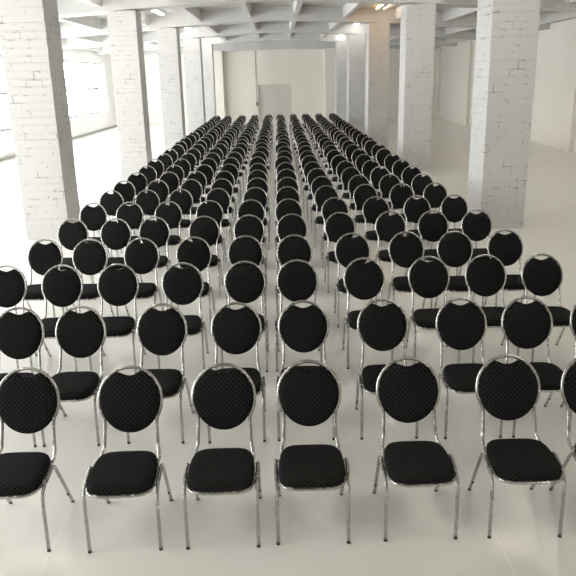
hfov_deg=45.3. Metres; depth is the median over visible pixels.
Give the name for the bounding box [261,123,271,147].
banquet chair
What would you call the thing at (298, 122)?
banquet chair
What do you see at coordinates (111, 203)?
banquet chair
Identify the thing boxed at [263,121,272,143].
banquet chair
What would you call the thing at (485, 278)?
banquet chair
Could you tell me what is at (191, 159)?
banquet chair
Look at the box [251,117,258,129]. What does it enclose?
banquet chair
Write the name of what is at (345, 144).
banquet chair
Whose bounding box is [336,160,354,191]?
banquet chair
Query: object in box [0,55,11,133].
window
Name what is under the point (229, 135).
banquet chair
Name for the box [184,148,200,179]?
banquet chair
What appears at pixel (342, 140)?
banquet chair
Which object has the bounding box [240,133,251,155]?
banquet chair
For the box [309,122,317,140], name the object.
banquet chair
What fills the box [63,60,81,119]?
window
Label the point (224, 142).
banquet chair
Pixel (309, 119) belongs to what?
banquet chair
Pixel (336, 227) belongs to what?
banquet chair
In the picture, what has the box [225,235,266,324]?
banquet chair
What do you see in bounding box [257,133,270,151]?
banquet chair
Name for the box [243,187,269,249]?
banquet chair
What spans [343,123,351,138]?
banquet chair
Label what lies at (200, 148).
banquet chair
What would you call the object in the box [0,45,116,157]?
wall
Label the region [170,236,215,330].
banquet chair
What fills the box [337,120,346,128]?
banquet chair
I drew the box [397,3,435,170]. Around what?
brick pillar
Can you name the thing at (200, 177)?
banquet chair
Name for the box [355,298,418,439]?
banquet chair
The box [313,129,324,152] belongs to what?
banquet chair
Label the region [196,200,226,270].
banquet chair
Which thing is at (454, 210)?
banquet chair
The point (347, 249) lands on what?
banquet chair
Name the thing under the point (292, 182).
banquet chair
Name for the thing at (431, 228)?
banquet chair
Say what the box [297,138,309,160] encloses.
banquet chair
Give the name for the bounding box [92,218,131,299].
banquet chair
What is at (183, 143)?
banquet chair
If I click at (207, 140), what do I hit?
banquet chair
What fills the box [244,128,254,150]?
banquet chair
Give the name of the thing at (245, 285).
banquet chair
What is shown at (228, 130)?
banquet chair
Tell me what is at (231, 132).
banquet chair
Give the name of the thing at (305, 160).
banquet chair
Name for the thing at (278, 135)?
banquet chair
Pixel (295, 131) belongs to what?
banquet chair
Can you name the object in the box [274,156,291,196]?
banquet chair
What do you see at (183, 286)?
banquet chair
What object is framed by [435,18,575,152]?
wall
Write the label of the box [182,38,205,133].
brick pillar
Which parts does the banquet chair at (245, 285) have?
leg, backrest, frame, seat, leg, leg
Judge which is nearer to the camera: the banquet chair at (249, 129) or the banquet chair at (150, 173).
the banquet chair at (150, 173)
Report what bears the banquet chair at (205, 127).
on the floor
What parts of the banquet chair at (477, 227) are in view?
frame, backrest, seat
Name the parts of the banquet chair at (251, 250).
backrest, frame, leg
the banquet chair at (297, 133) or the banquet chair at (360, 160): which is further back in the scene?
the banquet chair at (297, 133)
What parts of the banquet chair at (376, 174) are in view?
backrest, frame, seat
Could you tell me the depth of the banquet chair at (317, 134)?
22.68 m
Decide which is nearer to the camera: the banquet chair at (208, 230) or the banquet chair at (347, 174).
the banquet chair at (208, 230)
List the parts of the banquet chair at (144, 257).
backrest, frame, seat frame, seat, leg, leg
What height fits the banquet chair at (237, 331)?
0.936 m
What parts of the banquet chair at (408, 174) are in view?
backrest, frame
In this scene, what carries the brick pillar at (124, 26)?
on the floor
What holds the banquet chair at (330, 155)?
on the floor
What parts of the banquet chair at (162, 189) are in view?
frame, backrest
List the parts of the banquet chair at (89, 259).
seat frame, seat, backrest, frame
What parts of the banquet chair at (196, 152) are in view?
backrest, frame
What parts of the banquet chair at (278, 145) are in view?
backrest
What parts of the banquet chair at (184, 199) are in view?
frame, backrest, seat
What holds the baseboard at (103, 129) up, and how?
attached to the wall at (83, 125)
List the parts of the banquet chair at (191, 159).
backrest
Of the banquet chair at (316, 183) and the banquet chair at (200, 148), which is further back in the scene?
the banquet chair at (200, 148)
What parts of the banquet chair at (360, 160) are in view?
backrest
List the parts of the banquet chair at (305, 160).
backrest, frame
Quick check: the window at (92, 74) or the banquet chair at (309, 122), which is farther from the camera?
the window at (92, 74)
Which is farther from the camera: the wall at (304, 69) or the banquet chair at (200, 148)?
the wall at (304, 69)
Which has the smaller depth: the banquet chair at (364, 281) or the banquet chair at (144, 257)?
the banquet chair at (364, 281)
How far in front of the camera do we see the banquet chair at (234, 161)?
15.68 m
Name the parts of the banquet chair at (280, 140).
backrest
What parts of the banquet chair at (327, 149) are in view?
backrest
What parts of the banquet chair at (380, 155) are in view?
backrest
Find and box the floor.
[0,118,575,575]
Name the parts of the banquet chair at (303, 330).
leg, seat, backrest, frame, leg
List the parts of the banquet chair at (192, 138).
backrest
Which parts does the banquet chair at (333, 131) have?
backrest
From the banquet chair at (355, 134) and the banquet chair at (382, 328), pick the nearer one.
the banquet chair at (382, 328)
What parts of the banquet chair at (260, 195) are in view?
backrest, frame, leg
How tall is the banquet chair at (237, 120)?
0.930 m
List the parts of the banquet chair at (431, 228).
seat, backrest, frame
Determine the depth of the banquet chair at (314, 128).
24.99 m
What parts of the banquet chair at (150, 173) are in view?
backrest, frame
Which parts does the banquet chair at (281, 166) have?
frame, backrest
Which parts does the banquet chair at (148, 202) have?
backrest, frame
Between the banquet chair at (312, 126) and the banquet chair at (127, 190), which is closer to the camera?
the banquet chair at (127, 190)
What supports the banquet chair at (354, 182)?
on the floor
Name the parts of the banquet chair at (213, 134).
backrest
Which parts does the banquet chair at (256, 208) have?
frame, backrest, leg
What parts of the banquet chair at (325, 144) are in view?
backrest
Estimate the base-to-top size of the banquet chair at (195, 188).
0.930 m
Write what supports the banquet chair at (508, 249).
on the floor
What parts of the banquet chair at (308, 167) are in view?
seat, backrest, frame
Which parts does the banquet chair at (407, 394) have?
leg, leg, backrest, frame, seat frame, seat, leg, leg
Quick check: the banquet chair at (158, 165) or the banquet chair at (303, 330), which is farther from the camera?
the banquet chair at (158, 165)
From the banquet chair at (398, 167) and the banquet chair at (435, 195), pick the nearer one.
the banquet chair at (435, 195)
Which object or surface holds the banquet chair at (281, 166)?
on the floor
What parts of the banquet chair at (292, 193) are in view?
frame, backrest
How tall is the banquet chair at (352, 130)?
0.930 m
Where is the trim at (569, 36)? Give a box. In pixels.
[441,35,573,55]
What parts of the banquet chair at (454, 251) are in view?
backrest, frame, seat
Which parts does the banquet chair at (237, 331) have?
leg, backrest, frame, seat, seat frame, leg, leg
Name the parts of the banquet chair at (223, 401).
leg, leg, seat, seat frame, backrest, frame, leg, leg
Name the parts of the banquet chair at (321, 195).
leg, seat, backrest, frame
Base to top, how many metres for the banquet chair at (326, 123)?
0.930 m
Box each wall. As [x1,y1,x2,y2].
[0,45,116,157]
[144,49,436,123]
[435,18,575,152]
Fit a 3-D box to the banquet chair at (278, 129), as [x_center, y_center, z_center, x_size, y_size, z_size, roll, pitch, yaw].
[-0.200,-5.309,24.866,0.446,0.930,0.639,-2,17,-2]
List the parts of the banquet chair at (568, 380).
leg, frame, backrest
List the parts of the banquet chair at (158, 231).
backrest, frame, seat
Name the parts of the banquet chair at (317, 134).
backrest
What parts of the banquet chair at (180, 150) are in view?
backrest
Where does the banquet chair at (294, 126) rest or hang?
on the floor
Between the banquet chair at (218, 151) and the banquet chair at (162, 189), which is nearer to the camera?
the banquet chair at (162, 189)
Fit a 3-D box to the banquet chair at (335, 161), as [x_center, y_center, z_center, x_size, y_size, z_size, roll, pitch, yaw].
[1.182,-2.501,15.542,0.446,0.930,0.639,-1,17,0]
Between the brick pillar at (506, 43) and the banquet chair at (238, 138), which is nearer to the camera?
the brick pillar at (506, 43)
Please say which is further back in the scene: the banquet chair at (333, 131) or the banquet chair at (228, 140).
the banquet chair at (333, 131)
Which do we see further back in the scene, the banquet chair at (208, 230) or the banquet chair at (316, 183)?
the banquet chair at (316, 183)
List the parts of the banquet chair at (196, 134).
backrest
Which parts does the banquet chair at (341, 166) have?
seat, backrest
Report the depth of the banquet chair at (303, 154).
16.81 m
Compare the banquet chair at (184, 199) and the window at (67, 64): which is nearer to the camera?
the banquet chair at (184, 199)
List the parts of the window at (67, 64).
pane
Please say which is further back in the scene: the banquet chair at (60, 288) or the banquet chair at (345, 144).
the banquet chair at (345, 144)
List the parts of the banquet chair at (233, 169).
backrest, frame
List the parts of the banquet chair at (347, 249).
leg, leg, seat, backrest, frame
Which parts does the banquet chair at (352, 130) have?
backrest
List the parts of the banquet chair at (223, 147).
backrest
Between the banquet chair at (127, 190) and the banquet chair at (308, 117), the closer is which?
the banquet chair at (127, 190)
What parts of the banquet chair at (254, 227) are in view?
backrest, frame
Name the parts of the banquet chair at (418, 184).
backrest, frame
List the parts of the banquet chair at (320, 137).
backrest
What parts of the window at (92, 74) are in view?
sill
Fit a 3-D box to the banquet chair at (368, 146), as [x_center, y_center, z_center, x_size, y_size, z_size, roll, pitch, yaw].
[2.332,-3.595,19.048,0.446,0.930,0.639,-1,17,1]
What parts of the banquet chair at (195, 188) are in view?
seat, backrest, frame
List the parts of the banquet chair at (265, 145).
backrest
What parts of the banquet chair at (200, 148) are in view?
backrest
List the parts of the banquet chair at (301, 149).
backrest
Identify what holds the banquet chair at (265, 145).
on the floor
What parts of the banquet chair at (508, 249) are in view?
backrest, frame, seat, seat frame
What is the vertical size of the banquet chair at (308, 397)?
0.936 m
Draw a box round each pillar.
[0,0,79,239]
[107,10,151,177]
[156,28,185,150]
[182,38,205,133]
[202,45,216,121]
[213,50,224,119]
[325,48,334,120]
[335,42,346,120]
[347,34,364,132]
[365,23,389,147]
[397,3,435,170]
[467,0,540,228]
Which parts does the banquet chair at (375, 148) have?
backrest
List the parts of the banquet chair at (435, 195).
backrest, frame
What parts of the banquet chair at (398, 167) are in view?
backrest, frame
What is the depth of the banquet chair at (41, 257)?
7.83 m
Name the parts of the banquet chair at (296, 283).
leg, backrest, frame, leg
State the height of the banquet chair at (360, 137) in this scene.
0.930 m
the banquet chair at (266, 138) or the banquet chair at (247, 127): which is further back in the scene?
the banquet chair at (247, 127)
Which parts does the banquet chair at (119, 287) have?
leg, backrest, frame, seat, seat frame, leg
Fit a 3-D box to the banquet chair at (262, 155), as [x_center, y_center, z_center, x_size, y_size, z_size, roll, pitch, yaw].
[-0.695,-2.815,16.714,0.446,0.930,0.639,-2,17,-2]
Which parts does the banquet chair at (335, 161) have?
seat, frame, backrest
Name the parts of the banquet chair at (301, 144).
backrest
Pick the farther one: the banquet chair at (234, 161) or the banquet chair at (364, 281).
the banquet chair at (234, 161)
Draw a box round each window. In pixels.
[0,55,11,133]
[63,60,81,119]
[81,62,109,116]
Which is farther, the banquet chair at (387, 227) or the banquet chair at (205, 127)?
the banquet chair at (205, 127)
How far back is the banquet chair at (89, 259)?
7.80 m
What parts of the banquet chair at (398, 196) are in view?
frame, backrest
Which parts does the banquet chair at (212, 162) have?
backrest, frame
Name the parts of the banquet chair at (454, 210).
backrest, frame, seat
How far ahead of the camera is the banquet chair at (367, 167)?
14.57 m
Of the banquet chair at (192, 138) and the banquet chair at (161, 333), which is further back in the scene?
the banquet chair at (192, 138)
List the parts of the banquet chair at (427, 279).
leg, leg, seat frame, seat, backrest, frame, leg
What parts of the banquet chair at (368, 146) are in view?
backrest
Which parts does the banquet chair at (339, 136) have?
backrest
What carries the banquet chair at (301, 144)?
on the floor
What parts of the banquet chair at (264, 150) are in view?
backrest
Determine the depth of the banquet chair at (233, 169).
14.49 m
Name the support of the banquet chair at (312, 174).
on the floor
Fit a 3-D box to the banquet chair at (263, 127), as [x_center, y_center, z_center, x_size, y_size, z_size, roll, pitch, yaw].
[-0.811,-5.632,25.973,0.446,0.930,0.639,-2,17,-2]
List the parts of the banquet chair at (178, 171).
backrest, frame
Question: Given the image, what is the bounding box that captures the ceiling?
[57,0,575,54]
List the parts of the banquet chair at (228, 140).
backrest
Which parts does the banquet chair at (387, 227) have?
seat, frame, backrest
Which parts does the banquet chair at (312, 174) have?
backrest, frame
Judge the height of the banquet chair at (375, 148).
0.930 m
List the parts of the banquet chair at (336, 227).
leg, leg, seat, backrest, frame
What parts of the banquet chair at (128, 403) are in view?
leg, leg, seat, seat frame, backrest, frame, leg, leg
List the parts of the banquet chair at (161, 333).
leg, seat, backrest, frame, seat frame, leg, leg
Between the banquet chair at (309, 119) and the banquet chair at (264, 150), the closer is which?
the banquet chair at (264, 150)
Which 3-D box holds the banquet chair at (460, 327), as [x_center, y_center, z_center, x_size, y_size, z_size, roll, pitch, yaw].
[1.381,0.613,5.310,0.446,0.936,0.639,-1,17,0]
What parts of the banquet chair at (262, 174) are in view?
backrest, frame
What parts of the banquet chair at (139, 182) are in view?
backrest, frame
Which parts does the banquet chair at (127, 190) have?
backrest, frame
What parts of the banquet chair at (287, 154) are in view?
backrest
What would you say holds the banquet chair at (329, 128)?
on the floor
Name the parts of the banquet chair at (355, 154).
backrest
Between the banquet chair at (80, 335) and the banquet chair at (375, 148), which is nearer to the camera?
the banquet chair at (80, 335)
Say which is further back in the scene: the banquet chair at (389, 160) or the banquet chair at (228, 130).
the banquet chair at (228, 130)
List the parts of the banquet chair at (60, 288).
leg, leg, seat, backrest, frame, leg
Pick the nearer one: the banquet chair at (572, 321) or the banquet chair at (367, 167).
the banquet chair at (572, 321)
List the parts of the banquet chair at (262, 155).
backrest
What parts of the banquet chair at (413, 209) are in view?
seat, frame, backrest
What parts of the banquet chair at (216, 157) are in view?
backrest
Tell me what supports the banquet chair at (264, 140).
on the floor
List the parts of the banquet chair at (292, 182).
backrest, frame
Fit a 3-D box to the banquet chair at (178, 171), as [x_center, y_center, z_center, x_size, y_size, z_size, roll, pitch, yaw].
[-2.376,-2.062,14.366,0.446,0.930,0.639,-1,17,0]
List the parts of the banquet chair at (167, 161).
backrest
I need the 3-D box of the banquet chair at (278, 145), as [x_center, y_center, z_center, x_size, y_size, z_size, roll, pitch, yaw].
[-0.145,-3.538,19.047,0.446,0.930,0.639,-2,17,-1]
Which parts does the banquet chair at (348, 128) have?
backrest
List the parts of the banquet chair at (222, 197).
backrest, frame, seat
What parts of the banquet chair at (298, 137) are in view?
backrest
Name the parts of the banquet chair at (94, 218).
frame, backrest, seat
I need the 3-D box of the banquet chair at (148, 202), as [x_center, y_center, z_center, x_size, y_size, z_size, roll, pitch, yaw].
[-2.294,-1.080,11.134,0.446,0.930,0.639,-1,17,0]
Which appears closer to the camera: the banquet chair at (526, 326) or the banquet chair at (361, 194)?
the banquet chair at (526, 326)
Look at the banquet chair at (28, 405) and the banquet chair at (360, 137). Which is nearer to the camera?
the banquet chair at (28, 405)
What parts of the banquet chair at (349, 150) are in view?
backrest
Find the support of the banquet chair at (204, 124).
on the floor
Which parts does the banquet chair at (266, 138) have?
backrest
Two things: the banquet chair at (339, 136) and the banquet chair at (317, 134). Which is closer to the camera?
the banquet chair at (339, 136)
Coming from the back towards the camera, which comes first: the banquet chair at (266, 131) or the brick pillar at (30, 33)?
the banquet chair at (266, 131)
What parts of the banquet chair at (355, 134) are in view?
backrest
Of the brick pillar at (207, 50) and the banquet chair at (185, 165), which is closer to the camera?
the banquet chair at (185, 165)
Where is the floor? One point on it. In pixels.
(524, 541)
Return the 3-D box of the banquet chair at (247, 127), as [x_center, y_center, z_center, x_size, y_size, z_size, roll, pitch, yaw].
[-1.432,-5.631,26.016,0.446,0.930,0.639,-1,17,-1]
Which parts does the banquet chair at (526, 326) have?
leg, frame, backrest, seat, seat frame, leg, leg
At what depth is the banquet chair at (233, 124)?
27.27 m
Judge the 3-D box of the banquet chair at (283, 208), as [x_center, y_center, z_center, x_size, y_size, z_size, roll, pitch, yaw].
[0.027,-0.786,9.995,0.446,0.930,0.639,-2,17,-2]
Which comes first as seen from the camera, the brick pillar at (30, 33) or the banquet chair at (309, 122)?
the brick pillar at (30, 33)
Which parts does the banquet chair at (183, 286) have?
leg, backrest, frame, seat, seat frame, leg, leg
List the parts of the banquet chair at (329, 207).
leg, frame, backrest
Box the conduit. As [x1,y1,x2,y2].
[255,53,257,104]
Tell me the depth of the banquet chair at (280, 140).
20.36 m
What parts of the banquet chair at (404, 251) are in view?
leg, leg, seat, seat frame, frame, backrest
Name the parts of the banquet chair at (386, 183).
backrest, frame, seat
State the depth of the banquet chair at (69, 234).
8.98 m
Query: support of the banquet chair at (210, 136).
on the floor
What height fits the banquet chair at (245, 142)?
0.930 m
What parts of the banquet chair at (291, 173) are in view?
backrest, frame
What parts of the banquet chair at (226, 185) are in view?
backrest, frame, leg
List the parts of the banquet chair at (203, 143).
backrest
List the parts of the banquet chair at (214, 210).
backrest, frame, leg, leg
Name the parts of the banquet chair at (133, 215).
backrest, frame, seat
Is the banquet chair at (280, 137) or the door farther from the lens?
the door
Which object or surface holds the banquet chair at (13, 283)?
on the floor
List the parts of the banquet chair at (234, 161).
backrest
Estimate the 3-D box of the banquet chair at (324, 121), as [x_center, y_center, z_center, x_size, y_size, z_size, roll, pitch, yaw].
[1.598,-6.397,28.306,0.446,0.930,0.639,-2,17,-2]
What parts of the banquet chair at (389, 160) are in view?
backrest, frame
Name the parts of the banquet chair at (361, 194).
seat, backrest, frame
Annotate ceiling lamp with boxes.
[153,10,164,14]
[373,4,392,8]
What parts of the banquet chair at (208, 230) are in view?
backrest, frame, seat, leg, leg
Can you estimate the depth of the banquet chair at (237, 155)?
16.86 m
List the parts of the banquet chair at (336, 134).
backrest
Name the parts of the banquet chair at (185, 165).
backrest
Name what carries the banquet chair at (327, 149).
on the floor
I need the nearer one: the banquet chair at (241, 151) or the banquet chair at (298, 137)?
the banquet chair at (241, 151)
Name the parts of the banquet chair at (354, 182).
seat, backrest, frame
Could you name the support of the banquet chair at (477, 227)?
on the floor
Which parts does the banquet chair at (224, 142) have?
backrest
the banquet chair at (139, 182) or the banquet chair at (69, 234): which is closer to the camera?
the banquet chair at (69, 234)
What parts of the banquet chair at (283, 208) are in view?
backrest, frame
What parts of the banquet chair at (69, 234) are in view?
seat, backrest, frame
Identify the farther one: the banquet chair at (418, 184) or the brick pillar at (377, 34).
the brick pillar at (377, 34)
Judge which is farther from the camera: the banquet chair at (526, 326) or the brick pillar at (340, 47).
the brick pillar at (340, 47)
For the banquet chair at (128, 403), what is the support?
on the floor
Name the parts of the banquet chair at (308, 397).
leg, leg, backrest, frame, seat, seat frame, leg, leg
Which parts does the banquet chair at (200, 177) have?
backrest, frame, seat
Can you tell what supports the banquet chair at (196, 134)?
on the floor
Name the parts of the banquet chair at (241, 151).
backrest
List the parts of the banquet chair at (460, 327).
leg, seat frame, frame, backrest, seat, leg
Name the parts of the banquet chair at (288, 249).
leg, backrest, frame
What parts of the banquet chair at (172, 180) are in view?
backrest, frame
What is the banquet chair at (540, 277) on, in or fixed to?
on the floor
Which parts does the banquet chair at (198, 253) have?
backrest, frame, seat, leg, leg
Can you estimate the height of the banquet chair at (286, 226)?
0.936 m
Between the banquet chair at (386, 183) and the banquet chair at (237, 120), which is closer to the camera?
the banquet chair at (386, 183)
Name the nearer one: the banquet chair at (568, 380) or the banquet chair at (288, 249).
the banquet chair at (568, 380)
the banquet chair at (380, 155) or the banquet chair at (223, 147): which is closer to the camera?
the banquet chair at (380, 155)
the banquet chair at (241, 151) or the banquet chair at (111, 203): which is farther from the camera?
the banquet chair at (241, 151)
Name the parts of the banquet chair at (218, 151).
backrest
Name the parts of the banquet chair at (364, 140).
backrest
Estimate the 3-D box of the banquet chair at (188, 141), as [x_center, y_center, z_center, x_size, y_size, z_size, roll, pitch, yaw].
[-3.180,-4.157,21.306,0.446,0.930,0.639,-2,17,-1]
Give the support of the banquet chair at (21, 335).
on the floor
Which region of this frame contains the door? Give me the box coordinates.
[258,84,291,121]
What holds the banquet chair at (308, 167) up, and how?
on the floor
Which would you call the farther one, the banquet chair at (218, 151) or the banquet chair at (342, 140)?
the banquet chair at (342, 140)
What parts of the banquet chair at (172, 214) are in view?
backrest, frame, seat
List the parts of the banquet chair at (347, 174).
seat, backrest, frame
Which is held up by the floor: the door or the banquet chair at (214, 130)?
the banquet chair at (214, 130)
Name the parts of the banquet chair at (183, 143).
backrest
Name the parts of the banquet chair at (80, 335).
leg, leg, seat, seat frame, backrest, frame, leg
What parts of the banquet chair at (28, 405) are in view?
seat, seat frame, backrest, frame, leg, leg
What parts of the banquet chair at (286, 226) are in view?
leg, backrest, frame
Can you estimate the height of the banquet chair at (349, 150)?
0.930 m
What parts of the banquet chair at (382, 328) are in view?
leg, leg, seat frame, seat, backrest, frame, leg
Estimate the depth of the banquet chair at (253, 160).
15.68 m
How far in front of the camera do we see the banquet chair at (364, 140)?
20.32 m
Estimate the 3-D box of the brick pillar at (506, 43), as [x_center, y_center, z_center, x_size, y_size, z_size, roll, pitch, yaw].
[3.714,-3.316,11.970,0.784,4.459,0.924,-1,17,0]
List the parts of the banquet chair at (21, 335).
seat, backrest, frame, leg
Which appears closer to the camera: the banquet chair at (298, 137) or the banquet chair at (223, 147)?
the banquet chair at (223, 147)
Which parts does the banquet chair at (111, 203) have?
backrest, frame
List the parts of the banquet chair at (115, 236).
seat, backrest, frame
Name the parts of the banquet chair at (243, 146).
backrest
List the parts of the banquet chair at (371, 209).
seat, frame, backrest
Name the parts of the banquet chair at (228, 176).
backrest, frame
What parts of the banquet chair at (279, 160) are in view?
backrest, frame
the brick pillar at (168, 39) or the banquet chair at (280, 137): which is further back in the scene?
the brick pillar at (168, 39)
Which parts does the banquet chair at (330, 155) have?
backrest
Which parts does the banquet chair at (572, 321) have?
frame, backrest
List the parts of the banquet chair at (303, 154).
backrest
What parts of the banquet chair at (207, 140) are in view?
backrest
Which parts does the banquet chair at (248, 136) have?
backrest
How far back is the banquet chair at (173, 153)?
17.96 m
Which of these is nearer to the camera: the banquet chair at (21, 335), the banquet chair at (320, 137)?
the banquet chair at (21, 335)
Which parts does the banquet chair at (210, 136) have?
backrest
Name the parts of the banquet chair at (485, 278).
leg, backrest, frame, seat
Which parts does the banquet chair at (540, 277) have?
leg, backrest, frame, seat, leg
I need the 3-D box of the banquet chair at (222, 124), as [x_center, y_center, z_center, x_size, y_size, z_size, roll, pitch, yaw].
[-2.760,-6.296,28.299,0.446,0.930,0.639,-2,17,-1]
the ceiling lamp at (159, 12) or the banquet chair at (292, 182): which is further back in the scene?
the ceiling lamp at (159, 12)
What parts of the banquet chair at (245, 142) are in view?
backrest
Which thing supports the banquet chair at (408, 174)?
on the floor
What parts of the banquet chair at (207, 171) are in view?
backrest, frame, seat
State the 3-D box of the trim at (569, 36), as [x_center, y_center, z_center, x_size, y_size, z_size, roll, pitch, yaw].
[9.746,-5.555,13.620,0.080,0.080,61.000,-1,17,0]
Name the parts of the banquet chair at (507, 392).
leg, leg, frame, backrest, seat frame, seat, leg, leg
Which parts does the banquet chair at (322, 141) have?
backrest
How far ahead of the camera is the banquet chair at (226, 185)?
12.33 m
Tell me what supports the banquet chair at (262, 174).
on the floor
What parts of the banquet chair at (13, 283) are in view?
backrest, frame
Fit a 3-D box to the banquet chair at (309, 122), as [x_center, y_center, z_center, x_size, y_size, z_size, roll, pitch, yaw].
[1.022,-6.381,28.295,0.446,0.930,0.639,-2,17,-1]
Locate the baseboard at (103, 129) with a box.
[0,125,116,160]
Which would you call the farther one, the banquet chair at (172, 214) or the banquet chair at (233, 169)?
the banquet chair at (233, 169)
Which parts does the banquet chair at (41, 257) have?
seat frame, seat, backrest, frame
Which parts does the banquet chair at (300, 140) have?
backrest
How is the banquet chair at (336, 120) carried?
on the floor
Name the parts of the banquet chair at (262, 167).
backrest, frame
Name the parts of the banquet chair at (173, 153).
backrest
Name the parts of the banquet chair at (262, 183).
backrest, frame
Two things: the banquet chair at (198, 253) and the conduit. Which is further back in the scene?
the conduit
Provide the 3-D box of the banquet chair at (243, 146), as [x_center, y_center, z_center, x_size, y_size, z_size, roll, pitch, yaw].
[-1.308,-3.515,19.056,0.446,0.930,0.639,-2,17,-1]
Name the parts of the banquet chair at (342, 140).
backrest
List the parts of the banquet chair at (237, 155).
backrest, frame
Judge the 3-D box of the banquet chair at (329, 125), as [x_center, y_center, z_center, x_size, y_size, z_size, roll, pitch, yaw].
[1.659,-5.697,26.001,0.446,0.930,0.639,-2,17,-2]
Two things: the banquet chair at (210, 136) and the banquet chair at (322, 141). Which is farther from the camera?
the banquet chair at (210, 136)
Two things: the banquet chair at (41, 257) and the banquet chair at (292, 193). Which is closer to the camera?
the banquet chair at (41, 257)
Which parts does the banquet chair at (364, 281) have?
leg, leg, seat, backrest, frame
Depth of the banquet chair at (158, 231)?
8.98 m
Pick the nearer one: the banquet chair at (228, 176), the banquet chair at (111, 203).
the banquet chair at (111, 203)
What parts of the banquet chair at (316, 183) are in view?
seat, backrest, frame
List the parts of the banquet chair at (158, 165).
backrest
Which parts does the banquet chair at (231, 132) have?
backrest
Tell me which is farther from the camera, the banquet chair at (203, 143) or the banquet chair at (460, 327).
the banquet chair at (203, 143)
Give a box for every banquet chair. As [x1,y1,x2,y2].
[0,265,37,372]
[0,307,44,446]
[0,367,74,551]
[14,239,67,316]
[29,264,82,373]
[41,305,105,446]
[57,218,92,283]
[62,239,113,316]
[72,203,109,256]
[82,365,172,553]
[89,263,145,373]
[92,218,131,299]
[93,190,123,252]
[108,180,138,235]
[110,202,143,256]
[116,237,163,315]
[124,172,150,219]
[126,303,193,443]
[133,189,159,248]
[135,165,156,195]
[139,217,170,282]
[143,180,172,230]
[146,159,163,188]
[151,201,182,271]
[156,154,172,178]
[157,262,208,369]
[159,172,182,218]
[163,149,177,172]
[165,165,183,194]
[165,189,192,251]
[170,144,184,166]
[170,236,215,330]
[173,158,190,185]
[174,141,187,160]
[177,179,202,235]
[179,137,191,149]
[180,153,196,186]
[182,363,261,549]
[184,134,195,152]
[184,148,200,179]
[184,171,206,218]
[188,132,199,147]
[189,216,222,296]
[191,144,204,165]
[192,164,213,206]
[193,129,203,137]
[194,140,206,160]
[196,127,205,134]
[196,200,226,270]
[197,137,210,166]
[199,125,208,133]
[200,134,213,161]
[200,158,217,185]
[202,123,210,129]
[205,152,220,177]
[206,188,232,245]
[207,131,217,148]
[207,147,223,185]
[207,302,265,443]
[208,129,218,144]
[211,126,220,141]
[211,178,234,235]
[214,124,223,138]
[214,143,227,165]
[214,171,236,222]
[215,140,228,160]
[217,123,225,136]
[220,136,231,153]
[220,164,240,207]
[221,133,232,151]
[221,261,268,371]
[222,157,241,201]
[224,131,234,147]
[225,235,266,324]
[227,128,236,144]
[227,152,243,192]
[230,124,239,138]
[230,126,239,141]
[230,147,246,184]
[233,214,266,283]
[234,143,248,174]
[235,119,243,131]
[235,139,249,161]
[236,136,249,157]
[237,199,266,265]
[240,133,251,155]
[241,130,252,153]
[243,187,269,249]
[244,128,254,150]
[245,126,255,142]
[246,177,270,232]
[247,170,268,220]
[248,163,268,196]
[249,120,257,137]
[249,157,266,168]
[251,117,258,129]
[251,151,268,185]
[254,146,270,184]
[255,139,269,172]
[255,142,269,169]
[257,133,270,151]
[257,135,270,166]
[259,130,270,148]
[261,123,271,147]
[261,125,272,150]
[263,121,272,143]
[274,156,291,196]
[274,359,350,545]
[275,132,286,160]
[275,142,289,177]
[275,186,299,237]
[275,198,302,259]
[275,234,315,320]
[275,259,321,371]
[276,127,287,144]
[276,151,292,185]
[276,162,294,192]
[276,169,296,205]
[276,177,298,220]
[276,213,310,279]
[276,300,334,440]
[277,135,289,141]
[277,138,290,146]
[277,146,291,154]
[291,121,300,143]
[292,125,300,150]
[293,129,304,157]
[294,132,305,161]
[295,135,307,164]
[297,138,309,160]
[297,141,311,174]
[298,145,312,181]
[299,150,315,191]
[301,155,318,199]
[303,161,321,209]
[305,117,313,134]
[306,119,314,135]
[306,168,327,219]
[308,120,314,139]
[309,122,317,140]
[310,124,319,143]
[310,176,332,232]
[312,126,322,149]
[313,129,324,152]
[314,131,324,153]
[314,185,338,247]
[317,134,328,161]
[319,137,331,163]
[321,120,329,133]
[321,197,348,267]
[322,141,336,168]
[323,122,332,136]
[323,145,337,170]
[324,212,355,292]
[326,124,334,138]
[326,149,341,175]
[328,126,337,142]
[330,128,339,145]
[331,155,348,191]
[333,131,346,157]
[334,233,376,327]
[335,118,343,131]
[336,134,347,152]
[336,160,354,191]
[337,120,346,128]
[339,137,352,162]
[341,167,361,213]
[342,140,355,161]
[342,257,392,368]
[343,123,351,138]
[345,126,354,140]
[345,144,362,174]
[348,175,373,229]
[349,128,359,144]
[351,149,370,182]
[352,130,363,148]
[353,184,381,245]
[355,154,376,190]
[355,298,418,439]
[356,133,371,157]
[361,136,373,156]
[362,160,380,189]
[362,196,395,265]
[364,140,378,161]
[370,166,394,213]
[371,144,386,166]
[373,356,459,541]
[375,211,407,275]
[376,148,391,173]
[379,174,402,213]
[384,153,402,182]
[387,231,432,308]
[389,183,415,228]
[392,159,411,187]
[400,166,421,212]
[403,195,437,248]
[405,256,459,363]
[410,173,439,228]
[418,210,457,275]
[423,182,454,245]
[434,231,483,307]
[435,297,502,438]
[441,194,476,247]
[459,209,491,275]
[465,254,518,362]
[468,354,565,538]
[483,229,535,306]
[501,296,571,437]
[521,253,570,361]
[549,358,575,490]
[560,304,575,406]
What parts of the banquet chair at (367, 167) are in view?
backrest, frame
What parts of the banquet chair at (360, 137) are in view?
backrest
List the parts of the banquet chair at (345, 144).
backrest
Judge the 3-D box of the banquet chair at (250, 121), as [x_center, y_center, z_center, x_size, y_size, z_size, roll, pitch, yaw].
[-1.521,-6.686,29.488,0.446,0.930,0.639,-2,17,-1]
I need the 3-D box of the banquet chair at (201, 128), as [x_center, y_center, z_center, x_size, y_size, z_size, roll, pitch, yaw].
[-3.314,-5.567,25.947,0.446,0.930,0.639,-1,17,0]

